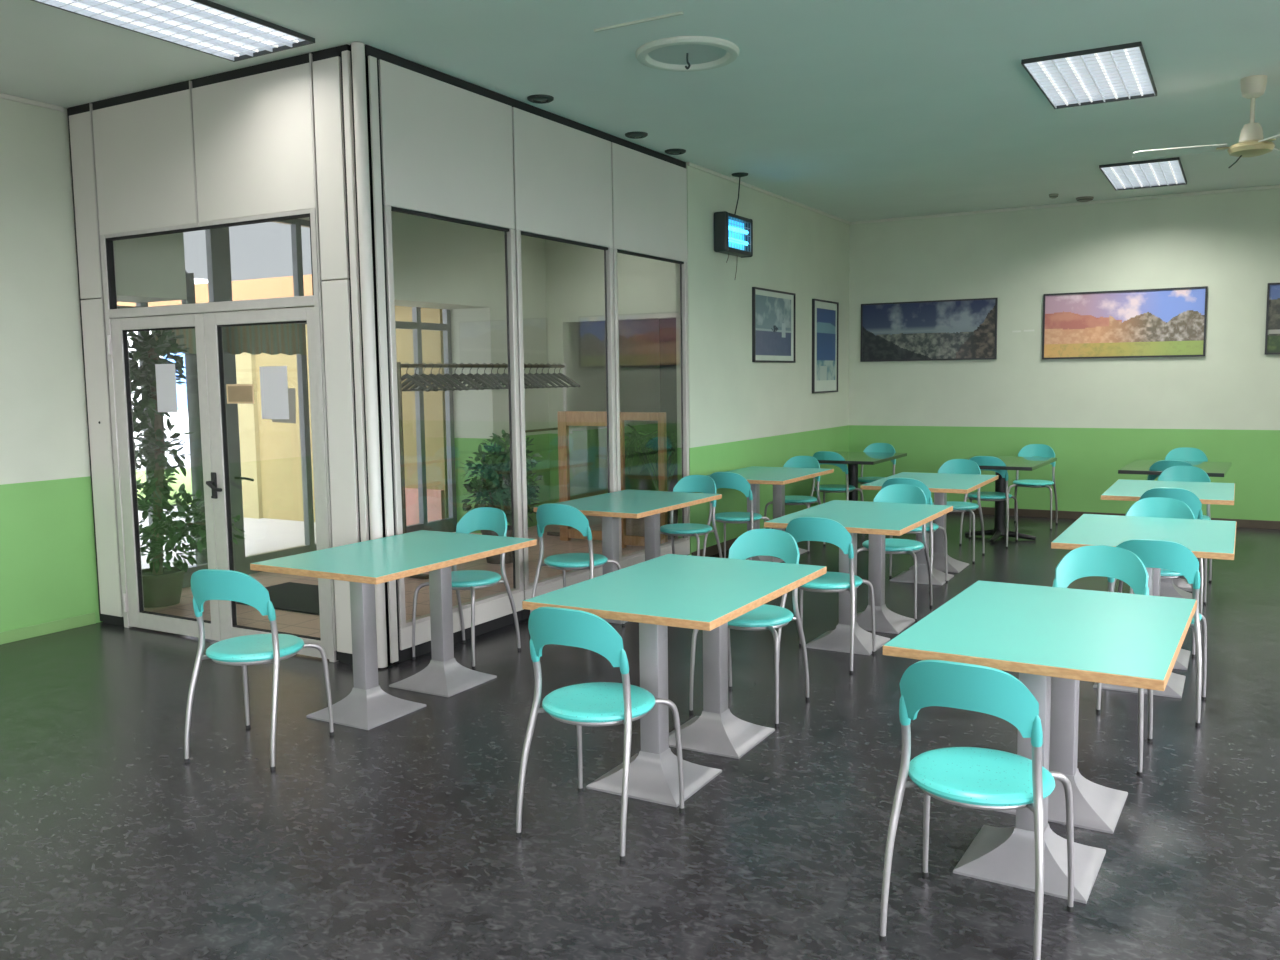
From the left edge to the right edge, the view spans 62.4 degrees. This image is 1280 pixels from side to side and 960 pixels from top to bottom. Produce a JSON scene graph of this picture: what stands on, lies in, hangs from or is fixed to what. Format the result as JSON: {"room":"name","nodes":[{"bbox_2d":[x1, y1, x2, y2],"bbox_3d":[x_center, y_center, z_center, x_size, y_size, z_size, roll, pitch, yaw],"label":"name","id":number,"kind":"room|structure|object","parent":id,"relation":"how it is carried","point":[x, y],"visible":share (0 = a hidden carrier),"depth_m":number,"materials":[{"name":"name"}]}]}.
{"room":"eatery","nodes":[
{"label":"eatery","id":0,"kind":"room"},
{"bbox_2d":[67,44,368,664],"bbox_3d":[-2.583,-0.674,6.379,2.479,3.371,0.074,2,6,30],"label":"wall","id":1,"kind":"structure","parent":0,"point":[277,136],"depth_m":6.05,"materials":[{"name":"paint"}]},
{"bbox_2d":[100,208,338,661],"bbox_3d":[-2.595,-0.258,6.388,1.910,2.545,0.128,2,6,30],"label":"door","id":2,"kind":"structure","parent":1,"relation":"attached to","point":[208,320],"depth_m":6.41,"materials":[{"name":"metal"}]},
{"bbox_2d":[155,364,177,411],"bbox_3d":[-2.950,-0.572,6.586,0.190,0.300,0.001,2,6,30],"label":"paper notice","id":3,"kind":"object","parent":2,"relation":"attached to","point":[165,373],"visible":1,"depth_m":6.58,"materials":[{"name":"white"}]},
{"bbox_2d":[226,384,253,403],"bbox_3d":[-2.365,-0.509,6.253,0.230,0.116,0.010,2,6,30],"label":"door sign","id":4,"kind":"object","parent":2,"relation":"attached to","point":[236,393],"visible":1,"depth_m":6.25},
{"bbox_2d":[259,366,288,418],"bbox_3d":[-2.114,-0.504,6.113,0.225,0.305,0.001,2,6,30],"label":"paper notice","id":5,"kind":"object","parent":2,"relation":"attached to","point":[273,379],"visible":1,"depth_m":6.11,"materials":[{"name":"white"}]},
{"bbox_2d":[272,388,295,422],"bbox_3d":[-2.051,-0.430,6.087,0.202,0.207,0.001,2,6,30],"label":"paper notice","id":6,"kind":"object","parent":2,"relation":"attached to","point":[291,391],"visible":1,"depth_m":6.06,"materials":[{"name":"beige"}]},
{"bbox_2d":[0,98,659,631],"bbox_3d":[-3.693,-0.767,7.483,0.540,3.373,15.420,2,6,30],"label":"wall","id":7,"kind":"structure","parent":0,"point":[48,568],"depth_m":6.99,"materials":[{"name":"paint"}]},
{"bbox_2d":[0,93,63,111],"bbox_3d":[-5.444,-2.057,3.738,0.018,0.030,7.050,2,6,30],"label":"trim","id":8,"kind":"structure","parent":7,"relation":"attached to","point":[3,96],"depth_m":6.60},
{"bbox_2d":[0,613,95,644],"bbox_3d":[-5.403,1.248,4.060,0.014,0.075,7.045,2,6,30],"label":"baseboard","id":9,"kind":"structure","parent":7,"relation":"attached to","point":[23,633],"depth_m":6.81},
{"bbox_2d":[117,219,456,587],"bbox_3d":[-2.976,-0.759,9.225,0.126,3.000,4.160,2,6,30],"label":"window","id":10,"kind":"structure","parent":7,"relation":"in","point":[217,239],"depth_m":9.27,"materials":[{"name":"grey metal"}]},
{"bbox_2d":[151,323,306,354],"bbox_3d":[-3.295,-1.163,8.579,0.028,0.288,1.540,2,6,30],"label":"window valance","id":11,"kind":"object","parent":10,"relation":"attached to","point":[273,339],"visible":0.64,"depth_m":8.79,"materials":[{"name":"fabric"}]},
{"bbox_2d":[350,42,849,667],"bbox_3d":[0.464,-0.987,9.167,0.120,3.373,7.956,2,6,30],"label":"wall","id":12,"kind":"structure","parent":0,"point":[442,144],"depth_m":7.75,"materials":[{"name":"paint"}]},
{"bbox_2d":[384,205,523,627],"bbox_3d":[-1.098,-0.383,6.391,0.052,2.352,1.180,2,6,30],"label":"window","id":13,"kind":"structure","parent":12,"relation":"in","point":[510,256],"depth_m":6.75,"materials":[{"name":"beige paint"}]},
{"bbox_2d":[515,230,616,589],"bbox_3d":[-0.501,-0.493,7.432,0.052,2.352,1.196,2,6,30],"label":"window","id":14,"kind":"structure","parent":12,"relation":"in","point":[608,252],"depth_m":7.45,"materials":[{"name":"beige paint"}]},
{"bbox_2d":[613,248,689,560],"bbox_3d":[0.099,-0.603,8.480,0.052,2.352,1.194,2,6,30],"label":"window","id":15,"kind":"structure","parent":12,"relation":"in","point":[683,265],"depth_m":8.86,"materials":[{"name":"beige paint"}]},
{"bbox_2d":[714,211,752,277],"bbox_3d":[0.841,-2.085,9.489,0.132,0.566,0.585,2,6,30],"label":"insect killer","id":16,"kind":"object","parent":12,"relation":"attached to","point":[733,234],"visible":1,"depth_m":9.42,"materials":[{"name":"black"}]},
{"bbox_2d":[729,219,743,249],"bbox_3d":[0.812,-2.199,9.503,0.059,0.258,0.478,2,6,30],"label":"tube","id":17,"kind":"object","parent":16,"relation":"on","point":[736,245],"depth_m":9.54,"materials":[{"name":"teal"}]},
{"bbox_2d":[691,528,785,556],"bbox_3d":[1.480,0.479,10.930,0.014,0.085,4.170,2,6,30],"label":"baseboard","id":18,"kind":"structure","parent":12,"relation":"attached to","point":[712,550],"depth_m":9.50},
{"bbox_2d":[687,162,850,224],"bbox_3d":[1.435,-2.820,10.602,0.018,0.030,4.180,2,6,30],"label":"trim","id":19,"kind":"structure","parent":12,"relation":"attached to","point":[695,166],"depth_m":10.14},
{"bbox_2d":[752,287,795,362],"bbox_3d":[1.340,-1.527,10.521,0.028,0.710,1.055,2,6,30],"label":"picture","id":20,"kind":"object","parent":12,"relation":"attached to","point":[773,311],"visible":1,"depth_m":10.49},
{"bbox_2d":[756,295,790,355],"bbox_3d":[1.331,-1.525,10.501,0.001,0.574,0.914,2,6,30],"label":"print","id":21,"kind":"object","parent":20,"relation":"attached to","point":[773,314],"depth_m":10.48},
{"bbox_2d":[812,299,838,392],"bbox_3d":[2.072,-1.487,11.813,0.028,1.020,0.790,2,6,30],"label":"picture","id":22,"kind":"object","parent":12,"relation":"attached to","point":[825,314],"visible":1,"depth_m":11.79},
{"bbox_2d":[817,308,835,380],"bbox_3d":[2.084,-1.511,11.827,0.001,0.789,0.614,2,6,30],"label":"print","id":23,"kind":"object","parent":22,"relation":"attached to","point":[826,318],"depth_m":11.82},
{"bbox_2d":[545,239,675,502],"bbox_3d":[0.084,-1.169,11.081,2.442,3.373,0.150,2,6,30],"label":"wall","id":24,"kind":"structure","parent":0,"point":[575,283],"depth_m":11.31,"materials":[{"name":"paint"}]},
{"bbox_2d":[0,513,1279,959],"bbox_3d":[0.788,1.159,5.121,10.800,0.120,15.420,2,6,30],"label":"floor","id":25,"kind":"structure","parent":0,"point":[396,839],"depth_m":3.94,"materials":[{"name":"stone"}]},
{"bbox_2d":[128,330,245,607],"bbox_3d":[-3.350,-0.121,7.612,0.917,2.054,0.575,0,6,11],"label":"plant","id":26,"kind":"object","parent":25,"relation":"on","point":[162,586],"visible":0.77,"depth_m":7.57,"materials":[{"name":"green plant"}]},
{"bbox_2d":[142,567,185,607],"bbox_3d":[-3.507,0.783,7.702,0.380,0.240,0.380,2,6,30],"label":"pot","id":27,"kind":"object","parent":26,"relation":"on","point":[162,586],"depth_m":7.59,"materials":[{"name":"ceramic"}]},
{"bbox_2d":[184,569,333,770],"bbox_3d":[-1.676,0.761,4.598,0.458,0.839,0.486,1,6,15],"label":"chair","id":28,"kind":"object","parent":25,"relation":"on","point":[206,584],"visible":1,"depth_m":4.44,"materials":[{"name":"teal"}]},
{"bbox_2d":[193,597,202,616],"bbox_3d":[-1.883,0.537,4.500,0.031,0.092,0.041,1,6,15],"label":"socket","id":29,"kind":"object","parent":28,"relation":"attached to","point":[198,611],"depth_m":4.48,"materials":[{"name":"teal"}]},
{"bbox_2d":[267,600,275,620],"bbox_3d":[-1.538,0.542,4.409,0.031,0.092,0.041,1,6,15],"label":"socket","id":30,"kind":"object","parent":28,"relation":"attached to","point":[271,614],"depth_m":4.40,"materials":[{"name":"teal"}]},
{"bbox_2d":[236,582,319,614],"bbox_3d":[-2.448,0.872,7.811,1.200,0.013,0.720,2,6,30],"label":"doormat","id":31,"kind":"object","parent":25,"relation":"on","point":[289,596],"visible":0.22,"depth_m":7.80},
{"bbox_2d":[250,530,536,729],"bbox_3d":[-1.189,0.727,5.343,0.800,0.750,1.200,2,6,30],"label":"table","id":32,"kind":"object","parent":25,"relation":"on","point":[370,563],"visible":1,"depth_m":5.12,"materials":[{"name":"laminate"}]},
{"bbox_2d":[412,507,520,668],"bbox_3d":[-1.003,0.602,6.140,0.458,0.839,0.486,2,6,30],"label":"chair","id":33,"kind":"object","parent":25,"relation":"on","point":[483,518],"visible":0.81,"depth_m":6.18,"materials":[{"name":"teal"}]},
{"bbox_2d":[397,362,566,578],"bbox_3d":[-1.335,-0.187,9.590,0.480,1.745,2.440,2,6,30],"label":"coat rack","id":34,"kind":"object","parent":25,"relation":"on","point":[399,365],"visible":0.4,"depth_m":8.59,"materials":[{"name":"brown metal"}]},
{"bbox_2d":[401,362,429,391],"bbox_3d":[-1.888,-0.833,8.568,0.430,0.237,0.046,3,6,30],"label":"hanger","id":35,"kind":"object","parent":34,"relation":"hanging from","point":[406,376],"visible":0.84,"depth_m":8.52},
{"bbox_2d":[401,363,437,390],"bbox_3d":[-1.836,-0.843,8.660,0.430,0.237,0.046,3,7,32],"label":"hanger","id":36,"kind":"object","parent":34,"relation":"hanging from","point":[433,388],"visible":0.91,"depth_m":8.62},
{"bbox_2d":[402,363,446,390],"bbox_3d":[-1.787,-0.852,8.745,0.430,0.237,0.046,2,6,27],"label":"hanger","id":37,"kind":"object","parent":34,"relation":"hanging from","point":[442,388],"visible":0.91,"depth_m":8.71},
{"bbox_2d":[410,363,454,390],"bbox_3d":[-1.741,-0.860,8.825,0.430,0.237,0.046,2,6,25],"label":"hanger","id":38,"kind":"object","parent":34,"relation":"hanging from","point":[431,375],"visible":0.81,"depth_m":8.79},
{"bbox_2d":[418,363,461,390],"bbox_3d":[-1.691,-0.869,8.912,0.430,0.237,0.046,2,6,27],"label":"hanger","id":39,"kind":"object","parent":34,"relation":"hanging from","point":[439,375],"visible":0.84,"depth_m":8.86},
{"bbox_2d":[428,363,468,390],"bbox_3d":[-1.641,-0.878,8.999,0.430,0.237,0.046,3,7,31],"label":"hanger","id":40,"kind":"object","parent":34,"relation":"hanging from","point":[447,375],"visible":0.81,"depth_m":8.94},
{"bbox_2d":[435,363,478,389],"bbox_3d":[-1.589,-0.888,9.091,0.430,0.237,0.046,1,6,21],"label":"hanger","id":41,"kind":"object","parent":34,"relation":"hanging from","point":[455,375],"visible":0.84,"depth_m":9.05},
{"bbox_2d":[451,363,493,389],"bbox_3d":[-1.488,-0.907,9.267,0.430,0.237,0.046,1,6,19],"label":"hanger","id":42,"kind":"object","parent":34,"relation":"hanging from","point":[470,375],"visible":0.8,"depth_m":9.23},
{"bbox_2d":[467,363,505,388],"bbox_3d":[-1.386,-0.925,9.446,0.430,0.237,0.046,3,7,32],"label":"hanger","id":43,"kind":"object","parent":34,"relation":"hanging from","point":[485,375],"visible":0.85,"depth_m":9.39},
{"bbox_2d":[460,430,541,563],"bbox_3d":[-1.206,0.141,9.255,0.618,1.154,0.916,2,6,25],"label":"bush","id":44,"kind":"object","parent":25,"relation":"on","point":[497,483],"visible":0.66,"depth_m":9.14,"materials":[{"name":"green plant"}]},
{"bbox_2d":[481,525,512,563],"bbox_3d":[-1.223,0.569,9.276,0.340,0.300,0.340,2,6,30],"label":"pot","id":45,"kind":"object","parent":44,"relation":"on","point":[495,559],"depth_m":9.17,"materials":[{"name":"ceramic"}]},
{"bbox_2d":[529,503,624,634],"bbox_3d":[-0.411,0.540,6.691,0.458,0.839,0.486,2,6,27],"label":"chair","id":46,"kind":"object","parent":25,"relation":"on","point":[549,513],"visible":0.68,"depth_m":6.52,"materials":[{"name":"teal"}]},
{"bbox_2d":[557,411,606,540],"bbox_3d":[-0.489,-0.026,10.251,0.690,1.275,0.050,2,6,30],"label":"wooden screen","id":47,"kind":"object","parent":25,"relation":"on","point":[566,419],"visible":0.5,"depth_m":10.33,"materials":[{"name":"brown wood"}]},
{"bbox_2d":[516,607,684,860],"bbox_3d":[-0.151,0.822,3.766,0.458,0.839,0.486,2,6,28],"label":"chair","id":48,"kind":"object","parent":25,"relation":"on","point":[593,703],"visible":1,"depth_m":3.61,"materials":[{"name":"teal"}]},
{"bbox_2d":[530,638,539,661],"bbox_3d":[-0.370,0.594,3.715,0.031,0.092,0.041,2,6,28],"label":"socket","id":49,"kind":"object","parent":48,"relation":"attached to","point":[535,656],"depth_m":3.70,"materials":[{"name":"teal"}]},
{"bbox_2d":[620,649,628,673],"bbox_3d":[-0.054,0.606,3.550,0.031,0.092,0.041,2,6,28],"label":"socket","id":50,"kind":"object","parent":48,"relation":"attached to","point":[624,665],"depth_m":3.54,"materials":[{"name":"teal"}]},
{"bbox_2d":[534,489,721,623],"bbox_3d":[-0.052,0.514,7.363,0.800,0.750,1.200,3,6,30],"label":"table","id":51,"kind":"object","parent":25,"relation":"on","point":[636,504],"visible":0.53,"depth_m":7.16,"materials":[{"name":"laminate"}]},
{"bbox_2d":[620,412,667,547],"bbox_3d":[0.016,0.011,9.804,0.510,1.275,0.050,2,6,30],"label":"wooden screen","id":52,"kind":"object","parent":25,"relation":"on","point":[633,540],"visible":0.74,"depth_m":9.71,"materials":[{"name":"brown wood"}]},
{"bbox_2d":[625,424,677,539],"bbox_3d":[0.219,0.015,10.478,0.964,1.129,0.938,2,6,30],"label":"potted palm","id":53,"kind":"object","parent":25,"relation":"on","point":[632,441],"visible":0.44,"depth_m":10.34,"materials":[{"name":"green plant"}]},
{"bbox_2d":[667,509,677,539],"bbox_3d":[0.224,0.428,10.516,0.340,0.300,0.340,2,6,30],"label":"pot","id":54,"kind":"object","parent":53,"relation":"attached to","point":[675,517],"depth_m":10.41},
{"bbox_2d":[522,554,826,806],"bbox_3d":[0.195,0.798,4.428,0.800,0.750,1.200,2,6,29],"label":"table","id":55,"kind":"object","parent":25,"relation":"on","point":[705,594],"visible":0.99,"depth_m":4.20,"materials":[{"name":"laminate"}]},
{"bbox_2d":[660,475,721,557],"bbox_3d":[0.351,0.399,8.022,0.458,0.839,0.486,2,6,30],"label":"chair","id":56,"kind":"object","parent":25,"relation":"on","point":[691,483],"visible":0.62,"depth_m":8.07,"materials":[{"name":"teal"}]},
{"bbox_2d":[703,472,773,561],"bbox_3d":[0.792,0.332,8.653,0.458,0.839,0.486,2,6,30],"label":"chair","id":57,"kind":"object","parent":25,"relation":"on","point":[731,480],"visible":0.72,"depth_m":8.46,"materials":[{"name":"teal"}]},
{"bbox_2d":[689,529,809,726],"bbox_3d":[0.542,0.682,5.108,0.458,0.839,0.486,2,6,29],"label":"chair","id":58,"kind":"object","parent":25,"relation":"on","point":[781,544],"visible":0.72,"depth_m":5.15,"materials":[{"name":"teal"}]},
{"bbox_2d":[705,466,833,562],"bbox_3d":[1.109,0.312,9.269,0.800,0.750,1.200,2,6,30],"label":"table","id":59,"kind":"object","parent":25,"relation":"on","point":[778,477],"visible":0.44,"depth_m":9.14,"materials":[{"name":"laminate"}]},
{"bbox_2d":[763,456,825,552],"bbox_3d":[1.442,0.210,9.807,0.458,0.839,0.486,2,6,30],"label":"chair","id":60,"kind":"object","parent":25,"relation":"on","point":[797,461],"visible":0.54,"depth_m":9.83,"materials":[{"name":"teal"}]},
{"bbox_2d":[777,517,875,673],"bbox_3d":[1.039,0.595,5.924,0.458,0.839,0.486,2,6,27],"label":"chair","id":61,"kind":"object","parent":25,"relation":"on","point":[831,531],"visible":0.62,"depth_m":5.73,"materials":[{"name":"teal"}]},
{"bbox_2d":[809,451,863,506],"bbox_3d":[1.980,0.111,10.749,0.458,0.839,0.486,3,7,34],"label":"chair","id":62,"kind":"object","parent":25,"relation":"on","point":[821,455],"visible":0.63,"depth_m":10.57,"materials":[{"name":"teal"}]},
{"bbox_2d":[764,500,952,654],"bbox_3d":[1.374,0.578,6.518,0.800,0.750,1.200,2,6,30],"label":"table","id":63,"kind":"object","parent":25,"relation":"on","point":[878,520],"visible":0.87,"depth_m":6.38,"materials":[{"name":"laminate"}]},
{"bbox_2d":[811,451,906,500],"bbox_3d":[2.220,0.124,11.027,0.800,0.748,1.200,2,6,29],"label":"table","id":64,"kind":"object","parent":25,"relation":"on","point":[852,459],"visible":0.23,"depth_m":10.96,"materials":[{"name":"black laminate"}]},
{"bbox_2d":[858,443,895,500],"bbox_3d":[2.555,0.028,11.511,0.458,0.839,0.486,2,6,30],"label":"chair","id":65,"kind":"object","parent":25,"relation":"on","point":[875,447],"visible":0.34,"depth_m":11.62,"materials":[{"name":"teal"}]},
{"bbox_2d":[857,484,932,620],"bbox_3d":[1.709,0.468,7.136,0.458,0.839,0.486,2,6,30],"label":"chair","id":66,"kind":"object","parent":25,"relation":"on","point":[895,493],"visible":0.54,"depth_m":7.19,"materials":[{"name":"teal"}]},
{"bbox_2d":[881,478,947,592],"bbox_3d":[2.041,0.381,7.978,0.458,0.839,0.486,2,6,30],"label":"chair","id":67,"kind":"object","parent":25,"relation":"on","point":[931,527],"visible":0.49,"depth_m":7.78,"materials":[{"name":"teal"}]},
{"bbox_2d":[861,472,998,584],"bbox_3d":[2.337,0.373,8.476,0.800,0.750,1.200,2,6,29],"label":"table","id":68,"kind":"object","parent":25,"relation":"on","point":[941,484],"visible":0.79,"depth_m":8.38,"materials":[{"name":"laminate"}]},
{"bbox_2d":[933,459,984,562],"bbox_3d":[2.734,0.253,9.188,0.458,0.839,0.486,2,6,30],"label":"chair","id":69,"kind":"object","parent":25,"relation":"on","point":[954,466],"visible":0.52,"depth_m":9.26,"materials":[{"name":"teal"}]},
{"bbox_2d":[879,660,1073,959],"bbox_3d":[0.971,0.879,3.031,0.458,0.839,0.486,3,7,32],"label":"chair","id":70,"kind":"object","parent":25,"relation":"on","point":[968,777],"visible":1,"depth_m":2.89,"materials":[{"name":"teal"}]},
{"bbox_2d":[899,695,910,725],"bbox_3d":[0.750,0.649,2.996,0.031,0.092,0.041,3,7,32],"label":"socket","id":71,"kind":"object","parent":70,"relation":"attached to","point":[905,700],"depth_m":2.98,"materials":[{"name":"teal"}]},
{"bbox_2d":[1031,715,1042,746],"bbox_3d":[1.054,0.663,2.809,0.031,0.092,0.041,3,7,32],"label":"socket","id":72,"kind":"object","parent":70,"relation":"attached to","point":[1036,727],"depth_m":2.80,"materials":[{"name":"teal"}]},
{"bbox_2d":[959,456,1017,547],"bbox_3d":[3.265,0.177,9.894,0.458,0.839,0.486,2,6,30],"label":"chair","id":73,"kind":"object","parent":25,"relation":"on","point":[980,460],"visible":0.84,"depth_m":9.71,"materials":[{"name":"teal"}]},
{"bbox_2d":[964,455,1056,542],"bbox_3d":[3.476,0.189,10.194,0.800,0.748,1.200,3,7,31],"label":"table","id":74,"kind":"object","parent":25,"relation":"on","point":[1012,462],"visible":0.73,"depth_m":10.15,"materials":[{"name":"black metal"}]},
{"bbox_2d":[1008,444,1057,529],"bbox_3d":[4.085,0.059,10.986,0.458,0.839,0.486,2,6,30],"label":"chair","id":75,"kind":"object","parent":25,"relation":"on","point":[1032,450],"visible":0.82,"depth_m":11.05,"materials":[{"name":"teal"}]},
{"bbox_2d":[883,580,1196,903],"bbox_3d":[1.423,0.855,3.670,0.800,0.750,1.200,3,7,31],"label":"table","id":76,"kind":"object","parent":25,"relation":"on","point":[1056,638],"visible":0.86,"depth_m":3.45,"materials":[{"name":"laminate"}]},
{"bbox_2d":[1052,545,1152,775],"bbox_3d":[1.916,0.726,4.470,0.458,0.839,0.486,3,7,32],"label":"chair","id":77,"kind":"object","parent":25,"relation":"on","point":[1122,564],"visible":0.34,"depth_m":4.59,"materials":[{"name":"teal"}]},
{"bbox_2d":[1051,514,1236,697],"bbox_3d":[2.709,0.644,5.652,0.800,0.750,1.200,2,6,30],"label":"table","id":78,"kind":"object","parent":25,"relation":"on","point":[1209,539],"visible":0.38,"depth_m":5.51,"materials":[{"name":"laminate"}]},
{"bbox_2d":[1096,539,1206,725],"bbox_3d":[2.436,0.665,5.016,0.458,0.839,0.486,2,6,30],"label":"chair","id":79,"kind":"object","parent":25,"relation":"on","point":[1162,554],"visible":0.57,"depth_m":4.79,"materials":[{"name":"teal"}]},
{"bbox_2d":[1193,570,1200,588],"bbox_3d":[2.526,0.449,4.797,0.031,0.092,0.041,2,6,30],"label":"socket","id":80,"kind":"object","parent":79,"relation":"attached to","point":[1196,574],"depth_m":4.78,"materials":[{"name":"teal"}]},
{"bbox_2d":[1114,497,1195,656],"bbox_3d":[3.019,0.543,6.186,0.458,0.839,0.486,2,6,30],"label":"chair","id":81,"kind":"object","parent":25,"relation":"on","point":[1161,507],"visible":0.28,"depth_m":6.32,"materials":[{"name":"teal"}]},
{"bbox_2d":[1101,479,1234,598],"bbox_3d":[3.814,0.437,7.624,0.800,0.750,1.200,2,6,29],"label":"table","id":82,"kind":"object","parent":25,"relation":"on","point":[1215,493],"visible":0.33,"depth_m":7.45,"materials":[{"name":"laminate"}]},
{"bbox_2d":[1130,487,1206,613],"bbox_3d":[3.557,0.446,7.105,0.458,0.839,0.486,2,6,30],"label":"chair","id":83,"kind":"object","parent":25,"relation":"on","point":[1188,497],"visible":0.3,"depth_m":6.87,"materials":[{"name":"teal"}]},
{"bbox_2d":[1147,460,1197,558],"bbox_3d":[4.624,0.228,9.191,0.458,0.839,0.486,2,6,30],"label":"chair","id":84,"kind":"object","parent":25,"relation":"on","point":[1163,464],"visible":0.11,"depth_m":8.99,"materials":[{"name":"teal"}]},
{"bbox_2d":[1118,460,1231,476],"bbox_3d":[4.763,0.248,9.412,0.800,0.748,1.200,3,7,32],"label":"table","id":85,"kind":"object","parent":25,"relation":"on","point":[1213,469],"visible":0.21,"depth_m":9.19,"materials":[{"name":"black laminate"}]},
{"bbox_2d":[1157,466,1211,582],"bbox_3d":[4.224,0.325,8.250,0.458,0.839,0.486,2,6,30],"label":"chair","id":86,"kind":"object","parent":25,"relation":"on","point":[1174,473],"visible":0.28,"depth_m":8.38,"materials":[{"name":"teal"}]},
{"bbox_2d":[1165,447,1207,461],"bbox_3d":[5.252,0.120,10.208,0.458,0.839,0.486,2,6,30],"label":"chair","id":87,"kind":"object","parent":25,"relation":"on","point":[1184,453],"visible":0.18,"depth_m":10.36,"materials":[{"name":"teal"}]},
{"bbox_2d":[0,0,1279,221],"bbox_3d":[0.655,-2.336,4.829,11.000,0.150,15.420,2,6,30],"label":"ceiling","id":88,"kind":"structure","parent":0,"point":[849,110],"depth_m":6.25,"materials":[{"name":"paint"}]},
{"bbox_2d":[31,0,314,61],"bbox_3d":[-2.263,-2.236,5.109,0.620,0.024,1.240,2,6,30],"label":"recessed light","id":89,"kind":"object","parent":88,"relation":"in","point":[205,26],"visible":1,"depth_m":5.22,"materials":[{"name":"white"}]},
{"bbox_2d":[527,94,553,103],"bbox_3d":[-0.632,-2.417,6.721,0.170,0.022,0.170,2,6,30],"label":"recessed light","id":90,"kind":"object","parent":88,"relation":"in","point":[538,98],"visible":1,"depth_m":6.69,"materials":[{"name":"plastic"}]},
{"bbox_2d":[625,131,647,138],"bbox_3d":[-0.026,-2.527,7.759,0.170,0.022,0.170,2,6,30],"label":"recessed light","id":91,"kind":"object","parent":88,"relation":"in","point":[637,134],"visible":1,"depth_m":7.73,"materials":[{"name":"plastic"}]},
{"bbox_2d":[594,11,683,31],"bbox_3d":[-0.012,-2.290,5.290,0.510,0.012,0.020,2,6,30],"label":"trim","id":92,"kind":"structure","parent":88,"relation":"attached to","point":[681,12],"depth_m":5.28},
{"bbox_2d":[636,36,738,71],"bbox_3d":[0.262,-2.306,5.821,0.570,0.091,0.570,2,6,30],"label":"ceiling medallion","id":93,"kind":"object","parent":88,"relation":"attached to","point":[679,53],"visible":1,"depth_m":5.81,"materials":[{"name":"paint"}]},
{"bbox_2d":[1021,41,1156,108],"bbox_3d":[2.747,-2.431,6.409,0.620,0.024,1.220,2,6,30],"label":"recessed light","id":94,"kind":"object","parent":88,"relation":"in","point":[1121,72],"visible":1,"depth_m":6.35,"materials":[{"name":"white"}]},
{"bbox_2d":[1099,157,1186,190],"bbox_3d":[4.587,-2.768,9.602,0.620,0.024,1.360,2,6,30],"label":"recessed light","id":95,"kind":"object","parent":88,"relation":"in","point":[1167,171],"visible":1,"depth_m":9.54,"materials":[{"name":"white"}]},
{"bbox_2d":[1133,75,1279,167],"bbox_3d":[3.686,-2.204,6.597,1.094,0.538,1.179,2,6,30],"label":"ceiling fan","id":96,"kind":"object","parent":88,"relation":"hanging from","point":[1252,143],"visible":1,"depth_m":6.48,"materials":[{"name":"metal"}]},
{"bbox_2d":[659,188,1279,520],"bbox_3d":[4.765,-1.263,11.395,10.260,3.373,0.200,2,6,30],"label":"wall","id":97,"kind":"structure","parent":0,"point":[1098,417],"depth_m":11.34,"materials":[{"name":"paint"}]},
{"bbox_2d":[860,298,997,361],"bbox_3d":[3.273,-1.702,12.070,1.545,0.675,0.028,2,6,30],"label":"landscape picture","id":98,"kind":"object","parent":97,"relation":"attached to","point":[958,329],"visible":1,"depth_m":12.05},
{"bbox_2d":[851,185,1279,224],"bbox_3d":[5.722,-2.873,10.550,7.480,0.030,0.018,2,6,30],"label":"trim","id":99,"kind":"structure","parent":97,"relation":"attached to","point":[1271,186],"depth_m":11.18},
{"bbox_2d":[868,501,1279,529],"bbox_3d":[5.766,0.427,10.875,7.482,0.085,0.015,2,6,30],"label":"baseboard","id":100,"kind":"structure","parent":97,"relation":"attached to","point":[1241,523],"depth_m":11.48,"materials":[{"name":"paint"}]},
{"bbox_2d":[1042,286,1207,358],"bbox_3d":[5.042,-1.630,11.065,1.560,0.700,0.028,2,6,30],"label":"landscape picture","id":101,"kind":"object","parent":97,"relation":"attached to","point":[1162,322],"visible":1,"depth_m":11.04},
{"bbox_2d":[1265,283,1279,353],"bbox_3d":[6.845,-1.559,10.041,1.550,0.695,0.028,2,6,30],"label":"landscape picture","id":102,"kind":"object","parent":97,"relation":"attached to","point":[1272,335],"visible":1,"depth_m":10.39},
{"label":"outside","id":103,"kind":"structure","parent":0,"visible":0},
{"bbox_2d":[134,433,315,568],"bbox_3d":[0.625,0.590,11.275,130.000,0.100,100.000,2,6,30],"label":"pavement","id":104,"kind":"structure","parent":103,"point":[263,535],"depth_m":11.62,"materials":[{"name":"concrete"}]},
{"bbox_2d":[136,468,191,504],"bbox_3d":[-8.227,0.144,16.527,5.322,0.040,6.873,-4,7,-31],"label":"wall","id":105,"kind":"structure","parent":104,"relation":"on","point":[181,478],"depth_m":17.46,"materials":[{"name":"yellow"}]},
{"bbox_2d":[128,278,207,435],"bbox_3d":[-15.780,-4.450,38.648,6.100,5.040,20.000,2,6,30],"label":"building","id":106,"kind":"structure","parent":104,"relation":"on","point":[180,418],"depth_m":34.26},
{"bbox_2d":[181,270,207,564],"bbox_3d":[-3.958,-0.491,8.697,0.110,2.655,0.808,2,6,30],"label":"downpipe","id":107,"kind":"object","parent":104,"relation":"on","point":[190,361],"visible":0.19,"depth_m":8.96,"materials":[{"name":"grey metal"}]},
{"bbox_2d":[117,274,448,525],"bbox_3d":[-3.372,-1.112,14.222,5.220,2.820,4.350,2,6,30],"label":"building","id":108,"kind":"structure","parent":104,"relation":"on","point":[270,452],"depth_m":12.31,"materials":[{"name":"paint"}]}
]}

